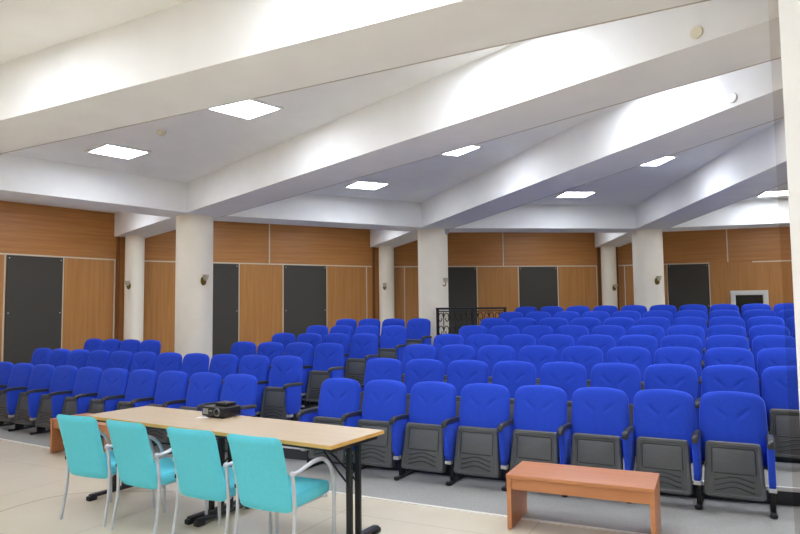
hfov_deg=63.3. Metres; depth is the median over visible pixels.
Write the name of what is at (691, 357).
seat
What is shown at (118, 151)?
diffuser
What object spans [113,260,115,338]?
trim
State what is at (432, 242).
column
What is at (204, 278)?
wall sconce
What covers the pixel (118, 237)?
trim
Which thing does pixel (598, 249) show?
trim
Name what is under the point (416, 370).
seat
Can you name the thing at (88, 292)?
wall
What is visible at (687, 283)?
acoustic panel
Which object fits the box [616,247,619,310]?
trim
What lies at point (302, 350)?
seat
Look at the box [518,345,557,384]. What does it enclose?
seat
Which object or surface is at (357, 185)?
diffuser
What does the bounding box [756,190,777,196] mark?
recessed light
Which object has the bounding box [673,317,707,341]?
seat
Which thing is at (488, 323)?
seat
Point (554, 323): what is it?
seat
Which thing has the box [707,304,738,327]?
seat
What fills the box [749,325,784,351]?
seat
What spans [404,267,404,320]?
trim
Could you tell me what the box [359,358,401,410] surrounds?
seat
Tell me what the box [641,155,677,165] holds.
recessed light
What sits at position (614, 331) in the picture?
seat
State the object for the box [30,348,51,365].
seat
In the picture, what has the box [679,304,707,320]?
seat
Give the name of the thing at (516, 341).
seat
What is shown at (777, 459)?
floor
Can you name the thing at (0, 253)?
trim
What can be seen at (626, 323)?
seat
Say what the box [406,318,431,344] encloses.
seat
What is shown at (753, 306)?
seat
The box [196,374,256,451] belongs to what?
seat
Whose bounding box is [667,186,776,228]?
trim
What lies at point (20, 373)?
seat
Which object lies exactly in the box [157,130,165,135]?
smoke detector
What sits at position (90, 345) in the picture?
seat
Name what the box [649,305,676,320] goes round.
seat
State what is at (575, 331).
seat
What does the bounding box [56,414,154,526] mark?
armchair
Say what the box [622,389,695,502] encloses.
seat
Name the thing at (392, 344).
seat
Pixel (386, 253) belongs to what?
column
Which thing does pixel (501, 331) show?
seat
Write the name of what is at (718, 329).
seat
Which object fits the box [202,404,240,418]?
projector
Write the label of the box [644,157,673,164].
diffuser
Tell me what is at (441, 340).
seat
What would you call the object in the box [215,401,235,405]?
media box
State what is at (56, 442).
wooden bench
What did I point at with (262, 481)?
armchair
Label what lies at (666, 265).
trim
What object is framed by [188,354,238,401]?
seat
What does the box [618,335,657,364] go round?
seat
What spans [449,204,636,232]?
ceiling beam
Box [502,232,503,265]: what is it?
trim
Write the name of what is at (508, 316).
seat
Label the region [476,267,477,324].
trim
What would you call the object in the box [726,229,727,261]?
trim
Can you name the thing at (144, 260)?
trim
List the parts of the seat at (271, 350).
backrest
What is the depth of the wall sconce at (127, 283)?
13.57 m
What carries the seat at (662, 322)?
on the floor
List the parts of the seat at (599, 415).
armrest, panel, backrest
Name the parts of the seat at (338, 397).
armrest, panel, backrest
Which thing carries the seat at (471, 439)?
on the floor at (28, 473)
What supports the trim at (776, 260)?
attached to the wall at (745, 245)
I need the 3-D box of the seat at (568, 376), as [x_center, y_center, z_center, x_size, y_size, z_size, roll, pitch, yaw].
[1.730,1.532,7.093,0.573,0.962,0.494,-3,-4,28]
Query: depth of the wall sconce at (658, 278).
13.47 m
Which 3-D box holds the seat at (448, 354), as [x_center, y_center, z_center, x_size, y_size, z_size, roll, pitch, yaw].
[0.687,1.532,8.719,0.573,0.962,0.494,-3,-4,28]
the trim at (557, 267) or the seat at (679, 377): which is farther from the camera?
the trim at (557, 267)
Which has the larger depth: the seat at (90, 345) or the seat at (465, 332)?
the seat at (90, 345)
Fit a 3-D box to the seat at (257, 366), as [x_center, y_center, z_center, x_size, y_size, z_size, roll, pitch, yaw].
[-2.120,1.697,8.899,0.573,0.962,0.494,-3,-4,28]
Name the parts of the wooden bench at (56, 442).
panel, panel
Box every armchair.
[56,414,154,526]
[106,419,207,533]
[166,427,271,533]
[227,434,335,533]
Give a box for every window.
[730,290,768,314]
[768,0,799,533]
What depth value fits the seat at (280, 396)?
8.61 m
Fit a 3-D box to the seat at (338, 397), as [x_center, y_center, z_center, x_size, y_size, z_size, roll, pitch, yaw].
[-0.753,1.706,7.052,0.573,0.962,0.494,-3,-4,28]
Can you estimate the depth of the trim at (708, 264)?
16.89 m
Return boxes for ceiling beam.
[0,0,702,152]
[0,153,186,216]
[114,0,770,237]
[213,193,421,231]
[370,61,773,247]
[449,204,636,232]
[594,124,776,247]
[662,199,778,231]
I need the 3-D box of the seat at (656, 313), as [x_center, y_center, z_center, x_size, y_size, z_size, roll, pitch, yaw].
[4.706,1.276,11.906,0.573,0.962,0.494,-3,-4,28]
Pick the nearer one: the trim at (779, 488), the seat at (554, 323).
the trim at (779, 488)
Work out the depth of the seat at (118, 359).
10.33 m
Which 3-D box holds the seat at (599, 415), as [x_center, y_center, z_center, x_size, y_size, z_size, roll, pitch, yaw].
[1.785,1.602,5.934,0.573,0.962,0.494,-3,-4,28]
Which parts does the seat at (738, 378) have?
panel, armrest, backrest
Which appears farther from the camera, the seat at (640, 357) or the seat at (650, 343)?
the seat at (650, 343)
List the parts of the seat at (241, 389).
armrest, backrest, panel, armrest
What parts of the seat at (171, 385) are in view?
armrest, panel, backrest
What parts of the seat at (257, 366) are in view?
backrest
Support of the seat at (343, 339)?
on the floor at (303, 401)
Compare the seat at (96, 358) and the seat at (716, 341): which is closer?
the seat at (716, 341)
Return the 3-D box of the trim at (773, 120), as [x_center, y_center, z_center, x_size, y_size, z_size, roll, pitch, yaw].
[2.531,-1.133,8.390,0.023,0.024,10.298,1,-4,-17]
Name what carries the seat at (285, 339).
on the floor at (303, 401)
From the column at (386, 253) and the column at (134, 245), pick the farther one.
the column at (386, 253)
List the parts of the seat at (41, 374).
armrest, panel, backrest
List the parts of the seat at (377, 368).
backrest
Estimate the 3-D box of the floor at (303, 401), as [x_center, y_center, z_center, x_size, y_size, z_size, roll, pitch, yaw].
[1.131,2.182,9.757,16.480,0.398,1.815,-2,-4,24]
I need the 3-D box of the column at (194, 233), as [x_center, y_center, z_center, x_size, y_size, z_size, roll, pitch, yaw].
[-3.528,0.817,11.109,0.616,3.368,0.616,-1,-4,0]
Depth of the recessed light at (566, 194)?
12.15 m
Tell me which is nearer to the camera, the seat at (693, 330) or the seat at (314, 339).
the seat at (693, 330)
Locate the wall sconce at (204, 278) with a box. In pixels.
[201,275,208,284]
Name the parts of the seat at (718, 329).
backrest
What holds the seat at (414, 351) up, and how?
on the floor at (777, 459)
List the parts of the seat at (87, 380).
armrest, panel, backrest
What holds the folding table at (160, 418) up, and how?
on the floor at (28, 473)
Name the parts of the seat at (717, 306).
backrest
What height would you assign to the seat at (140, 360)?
0.962 m
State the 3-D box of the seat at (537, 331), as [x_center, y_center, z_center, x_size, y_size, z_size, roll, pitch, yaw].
[2.164,1.425,10.469,0.573,0.962,0.494,-3,-4,28]
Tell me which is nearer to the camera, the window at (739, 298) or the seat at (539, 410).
the seat at (539, 410)
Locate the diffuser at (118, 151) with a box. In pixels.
[91,145,146,158]
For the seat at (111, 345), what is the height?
0.962 m
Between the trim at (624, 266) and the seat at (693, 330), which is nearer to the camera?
the seat at (693, 330)
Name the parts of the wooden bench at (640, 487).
panel, panel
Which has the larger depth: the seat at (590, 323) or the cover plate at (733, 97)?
the seat at (590, 323)
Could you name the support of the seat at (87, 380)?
on the floor at (28, 473)
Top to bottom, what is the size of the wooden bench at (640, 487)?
0.420 m
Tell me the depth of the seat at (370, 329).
11.93 m
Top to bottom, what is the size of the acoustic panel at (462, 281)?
2.495 m
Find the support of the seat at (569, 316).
on the floor
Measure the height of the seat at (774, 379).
0.962 m
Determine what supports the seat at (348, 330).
on the floor
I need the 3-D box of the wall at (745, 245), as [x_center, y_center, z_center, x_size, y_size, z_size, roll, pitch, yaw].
[8.614,0.815,16.801,6.140,3.865,0.150,-2,-4,16]
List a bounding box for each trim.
[0,0,709,153]
[0,253,115,260]
[0,438,645,533]
[0,491,173,511]
[1,255,5,361]
[61,258,63,347]
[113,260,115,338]
[115,236,119,338]
[144,260,371,266]
[222,60,770,216]
[238,264,239,341]
[269,224,269,262]
[282,265,283,332]
[282,446,792,491]
[326,266,326,297]
[366,267,366,318]
[372,247,374,318]
[394,265,596,266]
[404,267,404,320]
[451,120,773,228]
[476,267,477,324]
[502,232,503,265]
[518,267,519,306]
[557,267,558,305]
[596,266,597,305]
[597,247,600,305]
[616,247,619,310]
[618,262,708,265]
[624,266,625,305]
[666,265,668,304]
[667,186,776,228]
[708,264,710,306]
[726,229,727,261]
[752,260,780,261]
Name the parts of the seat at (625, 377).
backrest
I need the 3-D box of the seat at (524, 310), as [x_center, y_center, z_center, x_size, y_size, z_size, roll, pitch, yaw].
[2.661,1.332,14.018,0.573,0.962,0.494,-3,-4,28]
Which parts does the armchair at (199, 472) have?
leg, backrest, leg, leg, armrest, seat, leg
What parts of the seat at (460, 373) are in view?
backrest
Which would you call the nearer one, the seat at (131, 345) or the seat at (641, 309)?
the seat at (131, 345)
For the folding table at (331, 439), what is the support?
on the floor at (28, 473)
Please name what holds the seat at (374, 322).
on the floor
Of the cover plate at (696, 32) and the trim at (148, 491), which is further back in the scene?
the trim at (148, 491)
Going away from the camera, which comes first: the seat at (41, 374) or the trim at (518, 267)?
the seat at (41, 374)
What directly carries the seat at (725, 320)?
on the floor
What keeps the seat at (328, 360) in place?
on the floor at (777, 459)
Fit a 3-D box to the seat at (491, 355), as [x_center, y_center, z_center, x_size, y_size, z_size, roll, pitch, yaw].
[1.193,1.511,8.492,0.573,0.962,0.494,-3,-4,28]
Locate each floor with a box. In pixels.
[0,422,794,533]
[291,405,790,462]
[302,400,768,430]
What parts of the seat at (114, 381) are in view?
armrest, panel, backrest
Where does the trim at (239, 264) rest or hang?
attached to the wall at (261, 286)
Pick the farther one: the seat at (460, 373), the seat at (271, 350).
the seat at (271, 350)
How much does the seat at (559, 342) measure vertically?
0.962 m
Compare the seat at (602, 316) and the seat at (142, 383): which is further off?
the seat at (602, 316)
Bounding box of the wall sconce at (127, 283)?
[125,281,130,288]
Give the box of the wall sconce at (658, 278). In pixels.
[655,276,661,284]
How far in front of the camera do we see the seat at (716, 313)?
11.64 m
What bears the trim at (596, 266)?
attached to the wall at (497, 286)
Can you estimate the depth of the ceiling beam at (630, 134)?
7.14 m
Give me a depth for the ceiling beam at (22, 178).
9.53 m
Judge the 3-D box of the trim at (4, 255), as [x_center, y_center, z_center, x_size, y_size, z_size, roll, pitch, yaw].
[-7.422,1.182,12.130,0.012,2.835,0.024,-4,-5,39]
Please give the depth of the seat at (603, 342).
9.14 m
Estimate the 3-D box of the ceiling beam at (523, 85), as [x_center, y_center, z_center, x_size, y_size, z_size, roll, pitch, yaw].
[-1.116,-1.337,8.283,0.654,0.498,15.150,2,-5,-39]
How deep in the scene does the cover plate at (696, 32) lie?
4.08 m
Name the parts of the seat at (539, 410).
armrest, panel, backrest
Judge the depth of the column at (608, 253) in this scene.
17.21 m
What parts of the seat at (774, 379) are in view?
backrest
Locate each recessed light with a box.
[85,143,150,159]
[207,99,283,119]
[344,180,389,189]
[442,144,482,156]
[555,191,596,197]
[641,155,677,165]
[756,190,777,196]
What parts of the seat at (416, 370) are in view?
backrest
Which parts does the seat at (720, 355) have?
backrest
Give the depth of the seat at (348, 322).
13.38 m
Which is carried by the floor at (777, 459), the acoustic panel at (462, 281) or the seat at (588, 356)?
the seat at (588, 356)
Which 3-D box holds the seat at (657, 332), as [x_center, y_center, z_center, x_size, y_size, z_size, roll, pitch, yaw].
[3.698,1.365,9.826,0.573,0.962,0.494,-3,-4,28]
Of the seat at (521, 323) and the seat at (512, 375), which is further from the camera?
the seat at (521, 323)
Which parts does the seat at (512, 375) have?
backrest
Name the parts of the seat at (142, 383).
armrest, panel, backrest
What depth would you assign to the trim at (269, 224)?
15.59 m
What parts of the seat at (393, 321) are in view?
backrest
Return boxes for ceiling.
[0,0,777,212]
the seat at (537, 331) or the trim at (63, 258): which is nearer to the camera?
the seat at (537, 331)
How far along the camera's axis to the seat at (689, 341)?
8.75 m
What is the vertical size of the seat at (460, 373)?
0.962 m
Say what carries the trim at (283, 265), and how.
attached to the wall at (261, 286)
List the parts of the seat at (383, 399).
armrest, panel, backrest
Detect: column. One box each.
[123,235,144,342]
[174,215,212,370]
[379,246,394,334]
[418,228,448,345]
[600,246,617,307]
[632,229,664,310]
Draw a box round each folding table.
[84,406,249,524]
[190,416,383,533]
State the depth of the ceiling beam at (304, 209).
12.16 m
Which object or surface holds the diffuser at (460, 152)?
attached to the recessed light at (460, 152)
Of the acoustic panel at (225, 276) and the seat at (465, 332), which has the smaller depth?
the seat at (465, 332)
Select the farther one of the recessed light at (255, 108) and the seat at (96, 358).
the seat at (96, 358)
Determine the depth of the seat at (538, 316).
12.87 m
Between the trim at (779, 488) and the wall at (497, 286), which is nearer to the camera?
the trim at (779, 488)
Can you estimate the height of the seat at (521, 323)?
0.962 m
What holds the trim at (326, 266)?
attached to the wall at (261, 286)
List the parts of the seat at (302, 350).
backrest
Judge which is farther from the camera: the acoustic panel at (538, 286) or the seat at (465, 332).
the acoustic panel at (538, 286)
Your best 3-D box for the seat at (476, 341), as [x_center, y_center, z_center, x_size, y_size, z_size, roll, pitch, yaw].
[1.168,1.492,9.717,0.573,0.962,0.494,-3,-4,28]
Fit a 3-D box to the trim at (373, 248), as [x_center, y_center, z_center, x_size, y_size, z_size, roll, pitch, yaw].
[-0.672,1.167,16.767,0.060,3.367,0.040,1,-4,-28]
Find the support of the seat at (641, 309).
on the floor
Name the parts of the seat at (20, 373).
backrest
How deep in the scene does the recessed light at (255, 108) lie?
6.83 m
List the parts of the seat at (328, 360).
panel, backrest, armrest, panel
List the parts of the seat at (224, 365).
backrest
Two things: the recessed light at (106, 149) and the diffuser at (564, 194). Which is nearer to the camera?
the recessed light at (106, 149)
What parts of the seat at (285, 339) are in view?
backrest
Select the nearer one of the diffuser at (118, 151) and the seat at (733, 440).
the seat at (733, 440)
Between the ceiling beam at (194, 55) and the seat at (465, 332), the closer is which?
the ceiling beam at (194, 55)
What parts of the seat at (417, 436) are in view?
armrest, panel, backrest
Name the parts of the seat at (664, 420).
armrest, panel, backrest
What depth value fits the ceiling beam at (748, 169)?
9.76 m
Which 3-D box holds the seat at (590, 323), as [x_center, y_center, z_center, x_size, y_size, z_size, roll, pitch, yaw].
[3.159,1.352,11.201,0.573,0.962,0.494,-3,-4,28]
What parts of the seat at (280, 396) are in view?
panel, armrest, backrest, armrest, panel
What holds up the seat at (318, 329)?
on the floor
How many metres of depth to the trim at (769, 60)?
5.80 m
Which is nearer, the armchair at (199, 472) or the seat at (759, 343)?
the armchair at (199, 472)
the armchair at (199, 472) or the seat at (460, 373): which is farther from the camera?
the seat at (460, 373)
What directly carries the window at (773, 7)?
in the wall at (789, 10)
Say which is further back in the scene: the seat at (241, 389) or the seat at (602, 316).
the seat at (602, 316)
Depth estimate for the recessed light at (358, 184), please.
11.04 m
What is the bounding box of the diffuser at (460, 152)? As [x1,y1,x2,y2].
[445,146,477,155]
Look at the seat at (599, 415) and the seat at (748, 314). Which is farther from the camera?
the seat at (748, 314)
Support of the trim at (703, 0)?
attached to the ceiling beam at (194, 55)
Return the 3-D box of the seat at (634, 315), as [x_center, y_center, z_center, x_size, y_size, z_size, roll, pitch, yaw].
[4.191,1.296,12.113,0.573,0.962,0.494,-3,-4,28]
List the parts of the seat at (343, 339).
backrest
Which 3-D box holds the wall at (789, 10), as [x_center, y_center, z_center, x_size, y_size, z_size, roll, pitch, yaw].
[1.198,0.166,1.484,0.500,3.265,0.040,-3,-4,30]
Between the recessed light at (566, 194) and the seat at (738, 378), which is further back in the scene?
the recessed light at (566, 194)
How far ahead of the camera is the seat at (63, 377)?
9.29 m
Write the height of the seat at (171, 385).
0.962 m
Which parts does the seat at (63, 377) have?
armrest, panel, backrest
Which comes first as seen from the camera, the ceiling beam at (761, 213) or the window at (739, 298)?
the ceiling beam at (761, 213)
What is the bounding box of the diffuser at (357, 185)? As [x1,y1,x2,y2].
[348,182,386,188]
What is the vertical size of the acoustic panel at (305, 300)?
2.495 m
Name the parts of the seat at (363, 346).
panel, backrest, armrest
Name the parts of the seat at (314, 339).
backrest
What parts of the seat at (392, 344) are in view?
backrest, panel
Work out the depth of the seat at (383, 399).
6.82 m
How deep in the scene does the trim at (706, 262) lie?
17.14 m
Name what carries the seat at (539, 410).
on the floor at (28, 473)
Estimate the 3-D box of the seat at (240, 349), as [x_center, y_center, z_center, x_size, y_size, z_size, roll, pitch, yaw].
[-2.634,1.682,10.379,0.573,0.962,0.494,-3,-4,28]
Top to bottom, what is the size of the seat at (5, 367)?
0.962 m
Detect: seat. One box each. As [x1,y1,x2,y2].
[0,362,13,384]
[0,363,33,425]
[3,364,54,430]
[25,365,77,434]
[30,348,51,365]
[48,348,69,367]
[48,367,102,417]
[66,349,89,369]
[74,368,128,437]
[83,338,102,351]
[86,350,110,371]
[101,339,120,353]
[101,369,157,411]
[107,351,132,371]
[119,339,140,355]
[129,351,156,375]
[130,371,187,445]
[138,340,160,356]
[154,352,181,381]
[162,372,221,453]
[181,353,209,390]
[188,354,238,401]
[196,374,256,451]
[220,355,269,416]
[230,341,255,373]
[238,342,283,379]
[255,355,302,420]
[256,333,295,353]
[269,342,312,399]
[283,333,321,355]
[296,378,360,468]
[301,343,344,408]
[306,325,328,342]
[312,333,348,364]
[330,325,352,343]
[335,319,356,334]
[341,379,406,472]
[343,333,378,384]
[348,325,378,353]
[358,318,379,334]
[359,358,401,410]
[377,325,406,363]
[379,318,404,343]
[389,381,455,479]
[401,344,435,382]
[404,359,443,413]
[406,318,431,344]
[433,334,463,360]
[439,344,474,382]
[441,383,509,485]
[446,360,487,416]
[459,325,486,344]
[467,334,498,359]
[477,345,514,383]
[480,318,506,333]
[490,325,519,344]
[492,361,535,419]
[497,385,566,490]
[499,312,522,324]
[502,334,535,360]
[509,318,536,333]
[515,306,536,317]
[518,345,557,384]
[522,325,552,344]
[526,311,550,324]
[539,317,567,333]
[539,334,574,361]
[540,306,563,317]
[540,362,586,422]
[554,311,579,324]
[556,325,588,345]
[557,387,629,496]
[561,346,602,386]
[566,306,589,317]
[571,317,600,334]
[578,334,614,362]
[583,311,609,324]
[590,363,640,425]
[592,325,625,346]
[593,305,617,317]
[604,317,634,334]
[606,346,650,389]
[612,311,640,325]
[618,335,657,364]
[621,305,646,317]
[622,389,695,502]
[629,325,664,348]
[638,317,669,335]
[643,310,672,326]
[644,364,698,401]
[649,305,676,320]
[654,347,701,397]
[661,335,702,360]
[667,325,704,348]
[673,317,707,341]
[675,310,706,321]
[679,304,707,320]
[691,391,777,518]
[695,365,759,464]
[699,347,754,397]
[701,335,749,370]
[703,325,746,359]
[705,316,745,339]
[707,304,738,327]
[707,310,740,329]
[741,303,770,318]
[743,309,775,332]
[747,316,783,341]
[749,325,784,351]
[752,335,784,371]
[757,348,785,397]
[762,366,790,468]
[773,303,783,316]
[778,310,783,319]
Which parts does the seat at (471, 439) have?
armrest, panel, backrest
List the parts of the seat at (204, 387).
armrest, panel, backrest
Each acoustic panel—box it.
[4,255,62,364]
[212,263,238,356]
[284,265,326,342]
[448,267,476,334]
[519,267,557,310]
[668,264,709,318]
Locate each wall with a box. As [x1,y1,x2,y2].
[0,201,124,361]
[143,221,378,353]
[394,232,601,327]
[618,227,782,310]
[778,0,799,408]
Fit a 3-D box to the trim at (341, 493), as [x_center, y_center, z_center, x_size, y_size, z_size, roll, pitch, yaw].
[-0.399,2.154,6.337,17.601,0.028,0.596,-3,-4,28]
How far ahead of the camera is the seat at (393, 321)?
12.90 m
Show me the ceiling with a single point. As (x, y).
(194, 145)
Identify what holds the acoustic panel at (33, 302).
attached to the wall at (88, 292)
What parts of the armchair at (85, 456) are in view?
leg, backrest, armrest, leg, seat, leg, armrest, leg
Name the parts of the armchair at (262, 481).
leg, backrest, leg, leg, seat, seat frame, armrest, leg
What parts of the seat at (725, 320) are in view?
backrest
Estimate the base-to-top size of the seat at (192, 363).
0.962 m
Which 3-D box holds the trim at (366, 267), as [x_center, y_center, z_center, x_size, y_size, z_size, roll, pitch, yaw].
[-0.849,1.414,16.670,0.024,2.835,0.012,1,-4,-28]
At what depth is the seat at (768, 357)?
7.42 m
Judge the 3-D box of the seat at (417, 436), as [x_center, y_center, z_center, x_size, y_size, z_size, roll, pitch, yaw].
[0.255,1.664,6.588,0.573,0.962,0.494,-3,-4,28]
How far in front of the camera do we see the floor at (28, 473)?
5.59 m
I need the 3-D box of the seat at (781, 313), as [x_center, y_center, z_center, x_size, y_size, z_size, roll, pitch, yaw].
[6.803,1.200,11.124,0.615,0.962,0.494,-3,-4,28]
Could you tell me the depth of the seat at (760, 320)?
10.33 m
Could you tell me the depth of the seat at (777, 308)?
12.37 m
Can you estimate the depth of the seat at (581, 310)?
13.66 m
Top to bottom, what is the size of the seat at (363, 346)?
0.962 m
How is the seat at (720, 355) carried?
on the floor at (777, 459)
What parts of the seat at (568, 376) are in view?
backrest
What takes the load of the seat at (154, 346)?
on the floor at (777, 459)
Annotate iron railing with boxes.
[436,307,506,334]
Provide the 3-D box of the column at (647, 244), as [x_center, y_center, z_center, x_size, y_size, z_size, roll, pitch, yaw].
[5.320,0.901,13.824,0.616,3.368,0.616,-1,-4,0]
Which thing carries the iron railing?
on the floor
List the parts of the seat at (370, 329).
backrest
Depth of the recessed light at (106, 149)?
8.55 m
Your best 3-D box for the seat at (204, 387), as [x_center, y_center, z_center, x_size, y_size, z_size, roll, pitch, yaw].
[-2.516,1.785,7.927,0.573,0.962,0.494,-3,-4,28]
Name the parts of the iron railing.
post, rail, cross rail, post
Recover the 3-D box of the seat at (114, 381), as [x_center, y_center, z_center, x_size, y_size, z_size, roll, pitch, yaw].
[-3.989,1.855,8.724,0.573,0.962,0.494,-3,-4,28]
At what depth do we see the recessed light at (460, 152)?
8.75 m
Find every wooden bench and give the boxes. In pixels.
[50,413,111,452]
[506,461,660,533]
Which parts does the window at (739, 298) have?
pane, frame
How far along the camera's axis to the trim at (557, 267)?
17.43 m
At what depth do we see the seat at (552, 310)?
13.89 m
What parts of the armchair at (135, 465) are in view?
leg, backrest, armrest, leg, armrest, leg, seat, leg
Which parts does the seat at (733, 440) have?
armrest, panel, backrest, armrest, panel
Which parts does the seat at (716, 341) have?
backrest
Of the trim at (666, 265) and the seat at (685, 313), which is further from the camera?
the trim at (666, 265)
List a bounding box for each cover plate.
[690,26,702,38]
[729,93,736,102]
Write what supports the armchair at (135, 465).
on the floor at (28, 473)
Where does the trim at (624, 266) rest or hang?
attached to the wall at (745, 245)
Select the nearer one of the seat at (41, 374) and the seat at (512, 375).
the seat at (512, 375)
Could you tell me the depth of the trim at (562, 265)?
17.39 m
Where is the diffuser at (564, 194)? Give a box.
[559,192,592,196]
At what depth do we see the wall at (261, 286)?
15.51 m
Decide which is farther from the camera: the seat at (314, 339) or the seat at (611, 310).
the seat at (611, 310)

